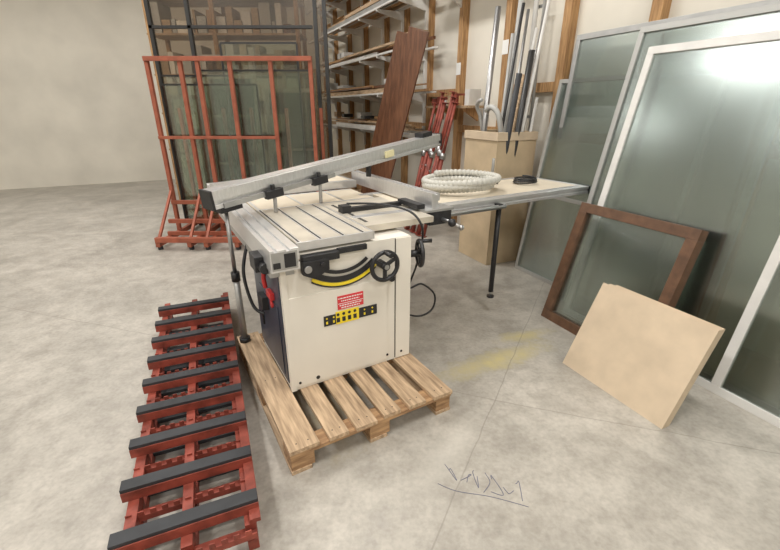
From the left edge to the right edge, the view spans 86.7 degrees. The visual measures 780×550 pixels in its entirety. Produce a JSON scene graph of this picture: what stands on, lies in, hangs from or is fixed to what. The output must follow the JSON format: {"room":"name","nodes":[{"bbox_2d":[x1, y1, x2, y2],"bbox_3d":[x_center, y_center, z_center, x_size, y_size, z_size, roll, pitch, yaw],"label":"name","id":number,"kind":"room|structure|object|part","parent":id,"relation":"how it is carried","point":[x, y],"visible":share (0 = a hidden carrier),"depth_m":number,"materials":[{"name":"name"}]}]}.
{"room":"woodworking shop","nodes":[
{"label":"woodworking shop","id":0,"kind":"room"},
{"bbox_2d":[0,0,326,189],"bbox_3d":[-6.513,-4.345,8.619,10.500,4.800,0.104,-10,24,-23],"label":"wall","id":1,"kind":"structure","parent":0,"point":[76,108],"depth_m":8.80,"materials":[{"name":"beige paint"}]},
{"bbox_2d":[0,179,779,549],"bbox_3d":[-2.908,0.830,2.348,10.500,0.102,17.000,-10,24,-23],"label":"floor","id":2,"kind":"structure","parent":0,"point":[85,279],"depth_m":2.22,"materials":[{"name":"concrete"}]},
{"bbox_2d":[107,292,260,549],"bbox_3d":[-1.155,0.629,2.447,0.500,0.200,2.285,-9,24,-21],"label":"rack","id":3,"kind":"object","parent":2,"relation":"on","point":[150,478],"visible":1,"depth_m":1.94,"materials":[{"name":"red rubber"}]},
{"bbox_2d":[167,55,264,209],"bbox_3d":[-2.800,-2.306,6.798,1.400,2.392,0.534,0,22,0],"label":"window","id":4,"kind":"structure","parent":2,"relation":"on","point":[253,77],"depth_m":6.65,"materials":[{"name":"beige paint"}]},
{"bbox_3d":[-3.250,-1.972,6.766,0.500,1.795,0.224,0,22,0],"label":"stored window sash","id":5,"kind":"part","parent":4,"relation":"part of","materials":[{"name":"green glass"}]},
{"bbox_3d":[-2.600,-2.353,6.914,0.800,2.392,0.284,0,22,0],"label":"stored window sash","id":6,"kind":"part","parent":4,"relation":"part of","materials":[{"name":"green glass"}]},
{"bbox_2d":[141,0,315,199],"bbox_3d":[-2.700,-3.416,7.221,2.500,4.124,0.610,0,22,0],"label":"metal rack","id":7,"kind":"object","parent":2,"relation":"on","point":[265,14],"visible":0.52,"depth_m":6.94,"materials":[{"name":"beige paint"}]},
{"bbox_2d":[142,56,326,249],"bbox_3d":[-1.860,-1.525,5.176,1.940,2.150,1.260,0,22,0],"label":"storage rack","id":8,"kind":"object","parent":2,"relation":"on","point":[208,219],"visible":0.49,"depth_m":5.03,"materials":[{"name":"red metal"}]},
{"bbox_2d":[160,42,313,218],"bbox_3d":[-1.850,-1.713,5.200,1.820,2.159,0.137,0,22,0],"label":"glass pane","id":9,"kind":"object","parent":8,"relation":"in","point":[223,70],"visible":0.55,"depth_m":5.03,"materials":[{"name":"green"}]},
{"bbox_2d":[143,0,334,218],"bbox_3d":[-1.950,-2.797,5.481,2.300,4.280,0.060,0,22,0],"label":"glass frame","id":10,"kind":"object","parent":2,"relation":"on","point":[151,26],"visible":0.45,"depth_m":5.36,"materials":[{"name":"grey"}]},
{"bbox_2d":[264,69,322,190],"bbox_3d":[-1.575,-2.238,6.896,0.850,2.193,0.464,0,22,0],"label":"window","id":11,"kind":"structure","parent":2,"relation":"on","point":[267,91],"depth_m":6.76,"materials":[{"name":"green glass"}]},
{"bbox_3d":[-1.450,-2.276,6.989,0.600,2.193,0.264,0,22,0],"label":"stored window sash","id":12,"kind":"part","parent":11,"relation":"part of","materials":[{"name":"green glass"}]},
{"bbox_2d":[237,331,452,475],"bbox_3d":[-0.354,0.599,2.602,0.925,0.140,1.212,-12,25,-28],"label":"wooden pallet","id":13,"kind":"object","parent":2,"relation":"on","point":[415,386],"visible":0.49,"depth_m":2.25,"materials":[{"name":"brown wood"}]},
{"bbox_2d":[198,131,589,391],"bbox_3d":[0.160,-0.431,3.267,3.012,1.269,1.877,-12,25,-28],"label":"saw","id":14,"kind":"object","parent":13,"relation":"on","point":[332,268],"visible":1,"depth_m":2.42,"materials":[{"name":"beige paint"}]},
{"bbox_3d":[-0.858,-0.768,3.287,0.060,0.060,1.157,19,28,38],"label":"spare rail","id":15,"kind":"part","parent":14,"relation":"part of","materials":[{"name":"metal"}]},
{"bbox_3d":[-0.978,0.018,2.621,0.070,0.920,0.070,-12,25,-28],"label":"telescopic leg","id":16,"kind":"part","parent":14,"relation":"part of","materials":[{"name":"metal"}]},
{"bbox_2d":[421,169,501,192],"bbox_3d":[0.558,-0.741,3.272,0.694,0.136,0.557,-12,25,-28],"label":"hose","id":17,"kind":"object","parent":14,"relation":"on","point":[441,181],"visible":1,"depth_m":3.13,"materials":[{"name":"plastic"}]},
{"bbox_3d":[0.835,-0.196,3.290,0.080,0.814,0.080,-12,25,-28],"label":"support leg","id":18,"kind":"part","parent":14,"relation":"part of","materials":[{"name":"black plastic"}]},
{"bbox_2d":[513,175,536,183],"bbox_3d":[1.185,-0.833,3.612,0.229,0.062,0.194,-12,25,-28],"label":"coiled cable","id":19,"kind":"object","parent":14,"relation":"on","point":[524,179],"visible":1,"depth_m":3.56,"materials":[{"name":"black plastic"}]},
{"bbox_2d":[328,168,365,191],"bbox_3d":[-1.039,-2.105,8.887,0.770,0.445,2.944,-10,24,-23],"label":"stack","id":20,"kind":"object","parent":2,"relation":"on","point":[358,187],"visible":0.06,"depth_m":8.11,"materials":[{"name":"brown wood"}]},
{"bbox_2d":[361,26,429,192],"bbox_3d":[-0.032,-1.959,5.703,1.236,2.509,0.413,9,24,21],"label":"planks","id":21,"kind":"object","parent":2,"relation":"on","point":[408,51],"visible":0.62,"depth_m":5.40,"materials":[{"name":"brown wood"}]},
{"bbox_2d":[404,91,459,236],"bbox_3d":[0.506,-1.437,5.435,0.487,1.801,0.658,-10,24,-23],"label":"prop","id":22,"kind":"object","parent":2,"relation":"on","point":[427,156],"visible":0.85,"depth_m":5.27,"materials":[{"name":"red metal"}]},
{"bbox_2d":[458,129,537,264],"bbox_3d":[1.159,-0.874,4.592,0.512,1.380,0.564,-10,24,-23],"label":"cardboard box","id":23,"kind":"object","parent":2,"relation":"on","point":[476,238],"visible":0.75,"depth_m":4.42,"materials":[{"name":"beige cardboard"}]},
{"bbox_2d":[475,0,550,155],"bbox_3d":[1.200,-1.493,4.320,0.464,2.669,0.664,-10,24,-23],"label":"metal pipes","id":24,"kind":"object","parent":23,"relation":"in","point":[510,118],"visible":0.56,"depth_m":4.06,"materials":[{"name":"grey plastic"}]},
{"bbox_2d":[521,0,546,130],"bbox_3d":[1.446,-2.444,4.048,0.058,4.700,0.170,-10,24,-23],"label":"conduit","id":25,"kind":"object","parent":23,"relation":"in","point":[536,6],"visible":0.43,"depth_m":4.10,"materials":[{"name":"grey plastic"}]},
{"bbox_2d":[541,202,708,334],"bbox_3d":[1.589,0.038,2.964,0.326,0.950,0.880,-10,24,-23],"label":"wooden frame","id":26,"kind":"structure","parent":2,"relation":"on","point":[695,238],"depth_m":2.90,"materials":[{"name":"brown wood"}]},
{"bbox_2d":[563,282,724,428],"bbox_3d":[1.452,0.437,2.468,0.305,0.555,0.690,-10,24,-23],"label":"boards","id":27,"kind":"object","parent":2,"relation":"on","point":[648,354],"visible":1,"depth_m":2.39,"materials":[{"name":"beige wood"}]},
{"bbox_2d":[319,0,779,361],"bbox_3d":[1.898,-2.278,3.503,0.102,4.800,17.000,-10,24,-23],"label":"wall","id":28,"kind":"structure","parent":0,"point":[677,117],"depth_m":3.29,"materials":[{"name":"white paint"}]},
{"bbox_2d":[306,0,437,155],"bbox_3d":[-0.611,-3.971,7.692,0.460,3.000,5.260,-10,24,-23],"label":"shelving","id":29,"kind":"object","parent":28,"relation":"attached to","point":[374,12],"visible":0.71,"depth_m":7.30,"materials":[{"name":"metal"}]},
{"bbox_2d":[425,89,483,120],"bbox_3d":[0.814,-2.202,5.369,0.250,0.361,1.000,-10,24,-23],"label":"shelf","id":30,"kind":"object","parent":28,"relation":"attached to","point":[467,100],"visible":0.64,"depth_m":5.05,"materials":[{"name":"brown wood"}]},
{"bbox_2d":[453,0,461,7],"bbox_3d":[0.911,-3.273,4.610,0.330,0.316,1.530,-10,24,-23],"label":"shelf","id":31,"kind":"object","parent":28,"relation":"attached to","point":[458,2],"visible":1,"depth_m":5.05,"materials":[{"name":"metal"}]},
{"bbox_2d":[320,0,779,323],"bbox_3d":[0.757,-3.112,5.568,0.093,4.800,11.290,-10,24,-23],"label":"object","id":32,"kind":"structure","parent":28,"relation":"attached to","point":[660,9],"depth_m":3.71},
{"bbox_2d":[514,0,779,427],"bbox_3d":[2.097,-0.485,2.544,0.664,2.206,3.600,-10,24,-23],"label":"door","id":33,"kind":"structure","parent":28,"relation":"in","point":[542,244],"depth_m":3.15,"materials":[{"name":"grey metal"}]}
]}

